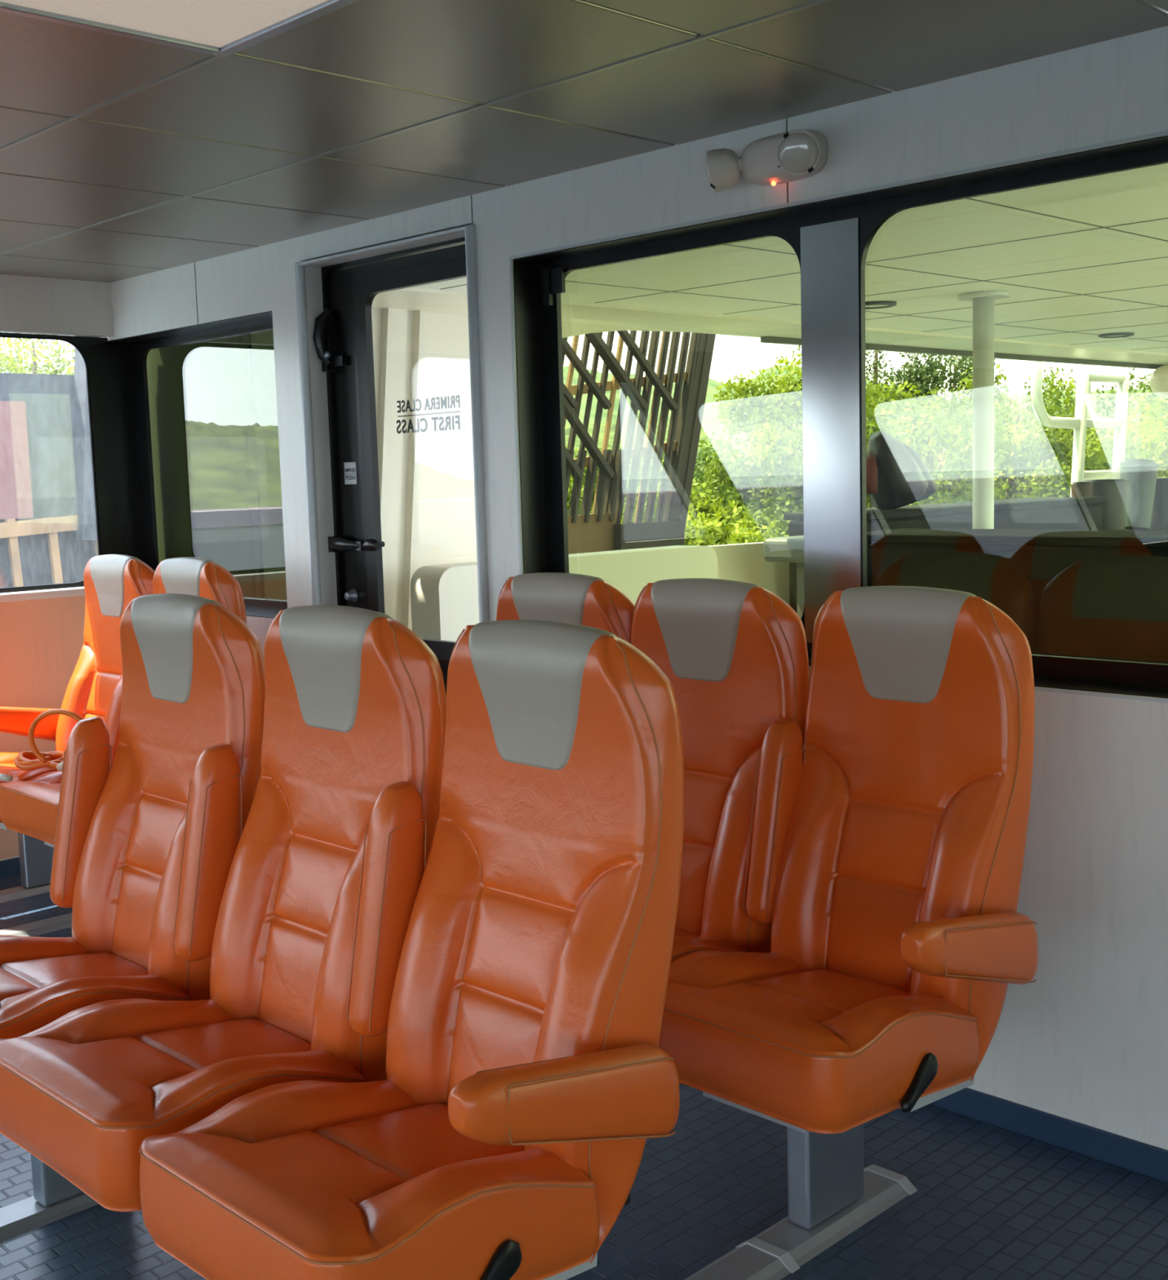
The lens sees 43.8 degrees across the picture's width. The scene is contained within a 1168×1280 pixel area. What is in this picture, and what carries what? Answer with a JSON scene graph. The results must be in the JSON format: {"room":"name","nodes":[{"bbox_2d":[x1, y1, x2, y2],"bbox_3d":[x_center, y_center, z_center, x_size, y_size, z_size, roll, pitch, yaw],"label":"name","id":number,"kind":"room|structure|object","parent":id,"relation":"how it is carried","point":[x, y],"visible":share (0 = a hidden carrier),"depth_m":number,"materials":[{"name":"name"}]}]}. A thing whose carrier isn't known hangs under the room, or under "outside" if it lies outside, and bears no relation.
{"room":"ship interior","nodes":[
{"label":"ship interior","id":0,"kind":"room"},
{"bbox_2d":[0,274,114,860],"bbox_3d":[-5.225,0.211,2.261,9.700,2.192,0.054,-8,9,-44],"label":"wall","id":1,"kind":"structure","parent":0,"point":[42,641],"depth_m":5.37,"materials":[{"name":"paint"}]},
{"bbox_2d":[0,857,20,878],"bbox_3d":[-5.141,1.264,2.397,9.600,0.065,0.006,-8,9,-44],"label":"baseboard","id":2,"kind":"structure","parent":1,"relation":"attached to","point":[10,867],"depth_m":5.36,"materials":[{"name":"blue"}]},
{"bbox_2d":[0,586,84,602],"bbox_3d":[-2.524,-0.098,4.902,2.118,0.030,0.072,-8,9,-44],"label":"trim","id":3,"kind":"structure","parent":1,"relation":"attached to","point":[76,591],"depth_m":5.37,"materials":[{"name":"white"}]},
{"bbox_2d":[0,332,143,593],"bbox_3d":[-2.189,-0.629,5.250,1.295,0.962,0.016,-8,9,-44],"label":"window","id":4,"kind":"structure","parent":1,"relation":"in","point":[108,364],"depth_m":5.60,"materials":[{"name":"black"}]},
{"bbox_2d":[371,307,790,631],"bbox_3d":[3.551,-0.951,10.586,13.400,2.320,0.115,-8,9,-44],"label":"exterior wall","id":5,"kind":"structure","parent":0,"point":[426,479],"depth_m":6.37,"materials":[{"name":"beige paint"}]},
{"bbox_2d":[371,163,1167,369],"bbox_3d":[4.696,-1.786,7.862,12.400,0.115,5.355,-8,9,-44],"label":"ceiling","id":6,"kind":"structure","parent":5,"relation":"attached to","point":[1078,260],"depth_m":5.82,"materials":[{"name":"white"}]},
{"bbox_2d":[865,300,896,309],"bbox_3d":[1.323,-1.526,6.617,0.200,0.016,0.200,-8,9,-44],"label":"light","id":7,"kind":"object","parent":6,"relation":"attached to","point":[882,304],"visible":0.69,"depth_m":6.54,"materials":[{"name":"grey metal"}]},
{"bbox_2d":[1098,332,1134,337],"bbox_3d":[3.151,-1.803,8.589,0.200,0.016,0.200,-8,9,-44],"label":"light","id":8,"kind":"object","parent":6,"relation":"attached to","point":[1118,335],"visible":1,"depth_m":8.53,"materials":[{"name":"grey"}]},
{"bbox_2d":[1149,364,1167,398],"bbox_3d":[4.694,-2.021,11.321,0.878,0.280,0.288,-8,9,-44],"label":"speaker","id":9,"kind":"object","parent":6,"relation":"attached to","point":[1158,382],"visible":1,"depth_m":11.05},
{"bbox_2d":[0,0,1167,282],"bbox_3d":[-2.122,-0.644,-1.002,9.865,0.078,9.040,-8,9,-44],"label":"ceiling","id":10,"kind":"structure","parent":0,"point":[122,157],"depth_m":2.96,"materials":[{"name":"grey"}]},
{"bbox_2d":[0,0,359,57],"bbox_3d":[-0.649,-1.012,2.192,0.602,0.022,0.602,-8,9,-44],"label":"recessed light","id":11,"kind":"object","parent":10,"relation":"in","point":[219,28],"visible":1,"depth_m":2.40,"materials":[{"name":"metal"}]},
{"bbox_2d":[0,874,1167,1279],"bbox_3d":[-2.034,1.590,-0.726,9.800,0.060,9.040,-8,9,-44],"label":"floor","id":12,"kind":"structure","parent":0,"point":[990,1202],"depth_m":2.77,"materials":[{"name":"rubber"}]},
{"bbox_2d":[0,883,50,902],"bbox_3d":[-2.598,0.971,4.532,2.245,0.020,0.130,-8,9,-44],"label":"floor track","id":13,"kind":"object","parent":12,"relation":"on","point":[18,892],"visible":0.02,"depth_m":5.10,"materials":[{"name":"metal"}]},
{"bbox_2d":[17,831,53,888],"bbox_3d":[-1.922,0.721,5.181,0.200,0.296,0.200,-8,9,-44],"label":"pedestal","id":14,"kind":"object","parent":13,"relation":"on","point":[36,858],"visible":0.26,"depth_m":5.13,"materials":[{"name":"metal"}]},
{"bbox_3d":[-1.611,0.589,4.844,0.074,0.026,1.028,-8,9,-44],"label":"beam","id":15,"kind":"structure","parent":14,"relation":"on","visible":0},
{"bbox_2d":[0,554,155,830],"bbox_3d":[-1.792,0.154,4.857,0.650,0.852,0.546,-8,9,-44],"label":"seat","id":16,"kind":"object","parent":15,"relation":"on","point":[111,581],"visible":0.48,"depth_m":4.99,"materials":[{"name":"orange leather"}]},
{"bbox_2d":[0,773,13,782],"bbox_3d":[-1.896,0.401,4.527,0.032,0.027,0.527,-8,9,-44],"label":"strap","id":17,"kind":"object","parent":16,"relation":"attached to","point":[2,777],"visible":1,"depth_m":4.34,"materials":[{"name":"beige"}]},
{"bbox_2d":[0,751,57,822],"bbox_3d":[-1.843,0.483,4.803,0.437,0.186,0.472,-8,9,-44],"label":"cushion","id":18,"kind":"object","parent":16,"relation":"on","point":[7,766],"depth_m":4.64,"materials":[{"name":"orange leather"}]},
{"bbox_2d":[13,708,83,771],"bbox_3d":[-1.663,0.306,4.543,0.163,0.202,0.386,-8,9,-44],"label":"power cord","id":19,"kind":"object","parent":16,"relation":"on","point":[33,759],"visible":0.73,"depth_m":4.52,"materials":[{"name":"orange plastic"}]},
{"bbox_2d":[0,556,246,847],"bbox_3d":[-1.412,0.186,4.473,0.650,0.852,0.529,-8,9,-44],"label":"seat","id":20,"kind":"object","parent":15,"relation":"on","point":[29,807],"visible":0.16,"depth_m":4.48,"materials":[{"name":"orange leather"}]},
{"bbox_2d":[0,770,62,844],"bbox_3d":[-1.495,0.513,4.452,0.437,0.186,0.472,-8,9,-44],"label":"cushion","id":21,"kind":"object","parent":20,"relation":"on","point":[29,807],"depth_m":4.32,"materials":[{"name":"orange leather"}]},
{"bbox_2d":[0,912,71,936],"bbox_3d":[-2.275,0.998,4.206,2.245,0.020,0.130,-8,9,-44],"label":"floor track","id":22,"kind":"object","parent":12,"relation":"on","point":[61,922],"visible":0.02,"depth_m":4.68,"materials":[{"name":"metal"}]},
{"bbox_2d":[0,1191,98,1242],"bbox_3d":[-1.006,1.106,2.927,2.245,0.020,0.130,-8,9,-44],"label":"floor track","id":23,"kind":"object","parent":12,"relation":"on","point":[27,1215],"visible":0.07,"depth_m":2.83,"materials":[{"name":"metal"}]},
{"bbox_2d":[31,1154,83,1206],"bbox_3d":[-1.012,0.947,2.897,0.200,0.308,0.200,-8,9,-44],"label":"pedestal","id":24,"kind":"object","parent":23,"relation":"on","point":[50,1187],"visible":0.21,"depth_m":2.84,"materials":[{"name":"metal"}]},
{"bbox_3d":[-0.578,0.816,2.473,0.074,0.026,1.428,-8,9,-44],"label":"beam","id":25,"kind":"structure","parent":24,"relation":"on","visible":0},
{"bbox_2d":[0,593,265,1039],"bbox_3d":[-0.979,0.358,2.744,0.650,0.852,0.578,-8,9,-44],"label":"seat","id":26,"kind":"object","parent":25,"relation":"on","point":[146,842],"visible":0.94,"depth_m":2.82,"materials":[{"name":"orange leather"}]},
{"bbox_2d":[0,934,189,1039],"bbox_3d":[-1.045,0.686,2.705,0.437,0.186,0.472,-8,9,-44],"label":"cushion","id":27,"kind":"object","parent":26,"relation":"on","point":[43,980],"depth_m":2.70,"materials":[{"name":"orange leather"}]},
{"bbox_2d":[0,604,446,1211],"bbox_3d":[-0.580,0.392,2.342,0.650,0.852,0.529,-8,9,-44],"label":"seat","id":28,"kind":"object","parent":25,"relation":"on","point":[329,863],"visible":0.92,"depth_m":2.36,"materials":[{"name":"orange leather"}]},
{"bbox_2d":[0,998,364,1211],"bbox_3d":[-0.663,0.718,2.321,0.437,0.186,0.472,-8,9,-44],"label":"cushion","id":29,"kind":"object","parent":28,"relation":"on","point":[82,1091],"depth_m":2.22,"materials":[{"name":"orange leather"}]},
{"bbox_2d":[138,619,684,1279],"bbox_3d":[-0.213,0.423,1.972,0.650,0.852,0.535,-8,9,-44],"label":"seat","id":30,"kind":"object","parent":25,"relation":"on","point":[520,1100],"visible":1,"depth_m":1.99,"materials":[{"name":"orange leather"}]},
{"bbox_2d":[139,1079,599,1279],"bbox_3d":[-0.299,0.749,1.954,0.437,0.186,0.472,-8,9,-44],"label":"cushion","id":31,"kind":"object","parent":30,"relation":"on","point":[307,1180],"depth_m":1.86,"materials":[{"name":"orange leather"}]},
{"bbox_2d":[684,1164,917,1279],"bbox_3d":[-0.190,1.176,2.105,2.245,0.020,0.130,-8,9,-44],"label":"floor track","id":32,"kind":"object","parent":12,"relation":"on","point":[780,1250],"visible":0.89,"depth_m":2.65,"materials":[{"name":"metal"}]},
{"bbox_2d":[786,1123,864,1229],"bbox_3d":[0.455,0.929,2.728,0.200,0.296,0.200,-8,9,-44],"label":"pedestal","id":33,"kind":"object","parent":32,"relation":"on","point":[825,1171],"visible":0.52,"depth_m":2.69,"materials":[{"name":"metal"}]},
{"bbox_3d":[-0.292,0.866,3.481,0.200,0.296,0.200,-8,9,-44],"label":"pedestal","id":34,"kind":"object","parent":12,"relation":"on","visible":0},
{"bbox_3d":[0.140,0.745,3.024,0.074,0.026,1.328,-8,9,-44],"label":"beam","id":35,"kind":"structure","parent":34,"relation":"on","visible":0},
{"bbox_2d":[496,572,635,644],"bbox_3d":[-0.226,0.293,3.224,0.657,0.852,0.494,-8,9,-44],"label":"seat","id":36,"kind":"object","parent":35,"relation":"on","point":[589,601],"visible":0.15,"depth_m":3.30,"materials":[{"name":"orange leather"}]},
{"bbox_2d":[631,577,809,963],"bbox_3d":[0.103,0.322,2.892,0.650,0.852,0.529,-8,9,-44],"label":"seat","id":37,"kind":"object","parent":35,"relation":"on","point":[733,655],"visible":0.48,"depth_m":2.94,"materials":[{"name":"orange leather"}]},
{"bbox_2d":[671,928,746,963],"bbox_3d":[0.019,0.648,2.871,0.437,0.186,0.472,-8,9,-44],"label":"cushion","id":38,"kind":"object","parent":37,"relation":"on","point":[686,941],"depth_m":2.85,"materials":[{"name":"orange leather"}]},
{"bbox_2d":[658,586,1038,1133],"bbox_3d":[0.450,0.351,2.542,0.650,0.852,0.535,-8,9,-44],"label":"seat","id":39,"kind":"object","parent":35,"relation":"on","point":[898,942],"visible":0.94,"depth_m":2.57,"materials":[{"name":"orange leather"}]},
{"bbox_2d":[658,950,978,1133],"bbox_3d":[0.364,0.677,2.523,0.437,0.186,0.472,-8,9,-44],"label":"cushion","id":40,"kind":"object","parent":39,"relation":"on","point":[822,1042],"depth_m":2.38,"materials":[{"name":"orange leather"}]},
{"bbox_2d":[107,26,1167,1150],"bbox_3d":[1.366,-0.011,2.525,0.091,2.192,9.060,-8,9,-44],"label":"wall","id":41,"kind":"structure","parent":0,"point":[1086,1042],"depth_m":2.98,"materials":[{"name":"paint"}]},
{"bbox_2d":[108,311,287,618],"bbox_3d":[-1.380,-0.614,5.267,0.110,1.058,1.220,-8,9,-44],"label":"window","id":42,"kind":"structure","parent":41,"relation":"in","point":[140,345],"depth_m":5.58,"materials":[{"name":"black metal"}]},
{"bbox_2d":[313,236,466,695],"bbox_3d":[-0.519,-0.139,4.479,0.112,2.115,0.855,-8,9,-44],"label":"door","id":43,"kind":"structure","parent":41,"relation":"in","point":[349,289],"depth_m":4.61,"materials":[{"name":"black metal"}]},
{"bbox_2d":[294,223,489,622],"bbox_3d":[-0.550,-0.133,4.454,0.110,2.112,0.868,-8,9,-44],"label":"trim","id":44,"kind":"structure","parent":41,"relation":"attached to","point":[308,285],"depth_m":4.63,"materials":[{"name":"white metal"}]},
{"bbox_2d":[705,129,827,192],"bbox_3d":[0.394,-1.069,3.228,0.113,0.113,0.312,-8,9,-44],"label":"emergency light","id":45,"kind":"object","parent":41,"relation":"attached to","point":[794,155],"visible":1,"depth_m":3.21,"materials":[{"name":"beige plastic"}]},
{"bbox_2d":[512,135,1167,698],"bbox_3d":[1.030,-0.419,2.836,0.110,1.078,3.362,-8,9,-44],"label":"window","id":46,"kind":"structure","parent":41,"relation":"in","point":[831,239],"depth_m":3.35,"materials":[{"name":"black metal"}]},
{"bbox_2d":[928,1087,1167,1182],"bbox_3d":[1.352,1.049,2.629,0.006,0.065,8.900,-8,9,-44],"label":"baseboard","id":47,"kind":"structure","parent":41,"relation":"attached to","point":[1113,1148],"depth_m":3.00,"materials":[{"name":"blue"}]},
{"bbox_3d":[6.474,0.507,7.453,13.900,0.040,9.000,-8,9,-44],"label":"deck","id":48,"kind":"object","parent":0,"visible":0},
{"bbox_2d":[146,328,287,600],"bbox_3d":[-1.303,-0.215,5.693,0.420,2.240,0.754,-8,9,-44],"label":"window","id":49,"kind":"structure","parent":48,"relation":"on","point":[213,410],"depth_m":5.36,"materials":[{"name":"clear glass"}]},
{"bbox_2d":[410,545,718,641],"bbox_3d":[-0.133,0.202,6.468,1.680,1.168,0.510,-8,9,-44],"label":"wall","id":50,"kind":"structure","parent":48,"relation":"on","point":[444,597],"depth_m":6.16,"materials":[{"name":"beige"}]},
{"bbox_2d":[763,535,804,618],"bbox_3d":[1.221,0.030,7.705,0.420,1.155,0.360,-8,9,-44],"label":"table","id":51,"kind":"object","parent":48,"relation":"on","point":[788,548],"visible":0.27,"depth_m":7.57,"materials":[{"name":"grey plastic"}]},
{"bbox_2d":[783,497,1107,613],"bbox_3d":[2.304,-0.195,8.901,2.770,1.270,0.560,-8,9,-44],"label":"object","id":52,"kind":"object","parent":48,"relation":"on","point":[1037,513],"visible":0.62,"depth_m":8.70,"materials":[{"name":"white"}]},
{"bbox_2d":[866,431,937,509],"bbox_3d":[1.754,-0.964,8.234,0.691,0.441,0.340,-8,9,-44],"label":"seat","id":53,"kind":"object","parent":52,"relation":"on","point":[897,477],"visible":0.86,"depth_m":8.12,"materials":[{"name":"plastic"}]},
{"bbox_2d":[957,291,1009,528],"bbox_3d":[1.786,-0.401,6.493,0.220,2.250,0.220,-8,9,-44],"label":"post","id":54,"kind":"object","parent":48,"relation":"on","point":[983,472],"visible":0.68,"depth_m":6.39,"materials":[{"name":"white metal"}]},
{"bbox_2d":[866,528,1167,663],"bbox_3d":[1.950,0.334,4.248,0.460,1.285,2.660,-8,9,-44],"label":"window pane","id":55,"kind":"structure","parent":48,"relation":"on","point":[1103,594],"depth_m":4.42,"materials":[{"name":"black"}]},
{"bbox_2d":[866,528,1167,546],"bbox_3d":[1.931,-0.291,4.177,0.460,0.025,2.660,-8,9,-44],"label":"countertop","id":56,"kind":"structure","parent":55,"relation":"on","point":[998,536],"depth_m":4.55,"materials":[{"name":"black"}]},
{"bbox_2d":[1031,360,1129,497],"bbox_3d":[3.883,-1.060,11.324,1.307,2.858,0.207,-8,9,-44],"label":"boarding ladder","id":57,"kind":"object","parent":48,"relation":"attached to","point":[1086,417],"visible":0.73,"depth_m":11.11,"materials":[{"name":"white metal"}]},
{"bbox_3d":[4.898,-0.419,11.455,4.380,0.990,0.560,-8,9,-44],"label":"locker","id":58,"kind":"object","parent":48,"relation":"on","visible":0},
{"bbox_2d":[1071,481,1093,497],"bbox_3d":[3.407,-0.895,9.936,0.144,0.374,0.146,-8,9,-44],"label":"bin","id":59,"kind":"object","parent":58,"relation":"on","point":[1078,489],"visible":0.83,"depth_m":9.87,"materials":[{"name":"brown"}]},
{"bbox_2d":[1082,478,1129,529],"bbox_3d":[3.634,-0.932,10.159,0.340,0.385,0.343,-8,9,-44],"label":"bin","id":60,"kind":"object","parent":58,"relation":"on","point":[1114,510],"visible":0.65,"depth_m":10.02,"materials":[{"name":"grey plastic"}]},
{"bbox_2d":[1120,458,1159,529],"bbox_3d":[4.012,-1.054,10.532,0.312,0.516,0.271,-5,7,-28],"label":"bin","id":61,"kind":"object","parent":58,"relation":"on","point":[1142,474],"visible":0.89,"depth_m":10.41,"materials":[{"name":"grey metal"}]},
{"bbox_2d":[1151,477,1167,528],"bbox_3d":[4.338,-1.025,10.849,0.412,0.374,0.416,-8,9,-44],"label":"bin","id":62,"kind":"object","parent":58,"relation":"on","point":[1160,511],"visible":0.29,"depth_m":10.69,"materials":[{"name":"grey"}]},
{"label":"outside","id":63,"kind":"structure","parent":0,"visible":0},
{"bbox_2d":[0,353,1150,424],"bbox_3d":[-25.354,-43.308,226.560,587.802,43.177,514.058,-8,9,-44],"label":"sky","id":64,"kind":"structure","parent":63,"point":[709,411],"depth_m":325.18,"materials":[{"name":"white"}]},
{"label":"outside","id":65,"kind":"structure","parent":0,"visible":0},
{"bbox_2d":[564,389,1167,505],"bbox_3d":[8.994,-12.551,75.640,171.352,13.473,195.934,-8,9,-44],"label":"hill","id":66,"kind":"structure","parent":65,"point":[712,424],"depth_m":110.77,"materials":[{"name":"green plant"}]},
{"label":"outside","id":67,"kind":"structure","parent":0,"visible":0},
{"label":"sea","id":68,"kind":"object","parent":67,"visible":0},
{"bbox_2d":[0,335,97,587],"bbox_3d":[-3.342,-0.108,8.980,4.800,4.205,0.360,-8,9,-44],"label":"window","id":69,"kind":"structure","parent":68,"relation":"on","point":[48,535],"depth_m":8.90,"materials":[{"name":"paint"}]},
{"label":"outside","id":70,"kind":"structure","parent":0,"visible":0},
{"bbox_3d":[0.746,-1.810,35.865,6.000,1.300,130.000,-8,9,-44],"label":"shore","id":71,"kind":"object","parent":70,"visible":0},
{"bbox_2d":[798,345,951,455],"bbox_3d":[6.752,-4.865,34.860,3.681,6.666,4.247,-2,6,-4],"label":"bush","id":72,"kind":"object","parent":71,"relation":"on","point":[876,364],"visible":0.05,"depth_m":33.85,"materials":[{"name":"green plant"}]},
{"bbox_2d":[921,364,1097,499],"bbox_3d":[6.886,-2.420,23.989,3.104,4.258,3.686,-3,7,-10],"label":"bush","id":73,"kind":"object","parent":71,"relation":"on","point":[1031,441],"visible":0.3,"depth_m":22.98,"materials":[{"name":"green plant"}]},
{"bbox_2d":[960,365,1163,497],"bbox_3d":[9.757,-3.254,29.431,4.410,4.522,4.346,-8,9,-44],"label":"bush","id":74,"kind":"object","parent":71,"relation":"on","point":[1048,382],"visible":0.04,"depth_m":28.72,"materials":[{"name":"green plant"}]},
{"bbox_2d":[1013,388,1167,497],"bbox_3d":[8.482,-1.994,22.500,3.339,3.660,3.176,-7,8,-39],"label":"bush","id":75,"kind":"object","parent":71,"relation":"on","point":[1159,450],"visible":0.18,"depth_m":21.76,"materials":[{"name":"green plant"}]},
{"bbox_2d":[1086,368,1167,477],"bbox_3d":[11.476,-3.091,27.418,4.231,4.553,4.104,2,7,26],"label":"bush","id":76,"kind":"object","parent":71,"relation":"on","point":[1141,384],"visible":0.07,"depth_m":27.76,"materials":[{"name":"green plant"}]},
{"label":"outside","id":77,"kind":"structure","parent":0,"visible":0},
{"bbox_2d":[742,347,942,537],"bbox_3d":[3.906,-2.434,23.330,3.365,4.604,3.217,2,7,30],"label":"bush","id":78,"kind":"object","parent":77,"point":[789,460],"visible":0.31,"depth_m":22.61,"materials":[{"name":"green plant"}]},
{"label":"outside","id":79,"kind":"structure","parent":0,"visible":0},
{"bbox_2d":[702,368,803,535],"bbox_3d":[3.176,-2.283,23.794,2.228,4.242,2.517,4,8,40],"label":"bush","id":80,"kind":"object","parent":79,"point":[735,477],"visible":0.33,"depth_m":23.18,"materials":[{"name":"green plant"}]},
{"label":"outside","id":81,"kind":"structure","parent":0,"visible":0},
{"bbox_2d":[567,441,715,521],"bbox_3d":[0.697,-1.945,25.770,3.540,3.280,3.669,4,9,42],"label":"bush","id":82,"kind":"object","parent":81,"point":[620,446],"visible":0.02,"depth_m":25.40,"materials":[{"name":"green plant"}]},
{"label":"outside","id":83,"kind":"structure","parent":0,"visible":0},
{"bbox_2d":[564,441,627,514],"bbox_3d":[-0.966,-1.910,25.821,4.023,3.297,3.117,-6,8,-33],"label":"bush","id":84,"kind":"object","parent":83,"point":[571,479],"visible":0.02,"depth_m":25.17,"materials":[{"name":"green plant"}]},
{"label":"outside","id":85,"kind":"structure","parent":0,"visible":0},
{"bbox_2d":[562,330,715,554],"bbox_3d":[0.266,-1.726,12.500,3.688,5.419,0.270,-8,9,-44],"label":"slatted screen","id":86,"kind":"object","parent":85,"point":[601,531],"visible":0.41,"depth_m":12.62,"materials":[{"name":"wood"}]},
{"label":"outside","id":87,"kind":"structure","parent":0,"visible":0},
{"bbox_2d":[881,354,1013,504],"bbox_3d":[8.616,-4.318,34.924,3.458,5.460,3.821,-1,6,3],"label":"bush","id":88,"kind":"object","parent":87,"point":[957,377],"visible":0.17,"depth_m":33.61,"materials":[{"name":"green plant"}]},
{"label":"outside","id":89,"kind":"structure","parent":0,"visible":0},
{"bbox_2d":[866,386,1031,507],"bbox_3d":[5.399,-2.121,23.122,3.309,3.946,2.997,-2,6,1],"label":"bush","id":90,"kind":"object","parent":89,"point":[952,493],"visible":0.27,"depth_m":22.45,"materials":[{"name":"green plant"}]},
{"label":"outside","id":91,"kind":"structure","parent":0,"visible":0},
{"bbox_2d":[624,429,779,522],"bbox_3d":[2.195,-1.929,24.942,3.080,3.350,3.062,2,7,30],"label":"bush","id":92,"kind":"object","parent":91,"point":[699,473],"visible":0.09,"depth_m":24.49,"materials":[{"name":"green plant"}]},
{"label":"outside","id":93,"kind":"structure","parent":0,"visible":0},
{"bbox_2d":[590,467,759,545],"bbox_3d":[1.272,-1.052,19.934,2.746,2.793,2.457,-5,7,-24],"label":"bush","id":94,"kind":"object","parent":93,"point":[700,499],"visible":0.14,"depth_m":19.71,"materials":[{"name":"green plant"}]},
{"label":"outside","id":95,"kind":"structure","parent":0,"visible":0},
{"bbox_2d":[684,509,788,546],"bbox_3d":[1.738,-0.429,16.941,2.299,2.215,2.380,1,7,22],"label":"bush","id":96,"kind":"object","parent":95,"point":[753,530],"visible":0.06,"depth_m":16.70,"materials":[{"name":"green plant"}]},
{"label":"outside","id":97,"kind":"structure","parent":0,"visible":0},
{"bbox_2d":[0,332,75,374],"bbox_3d":[-10.545,-3.385,27.692,4.417,6.340,4.457,-7,8,-40],"label":"bush","id":98,"kind":"object","parent":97,"point":[33,350],"visible":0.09,"depth_m":27.43,"materials":[{"name":"green plant"}]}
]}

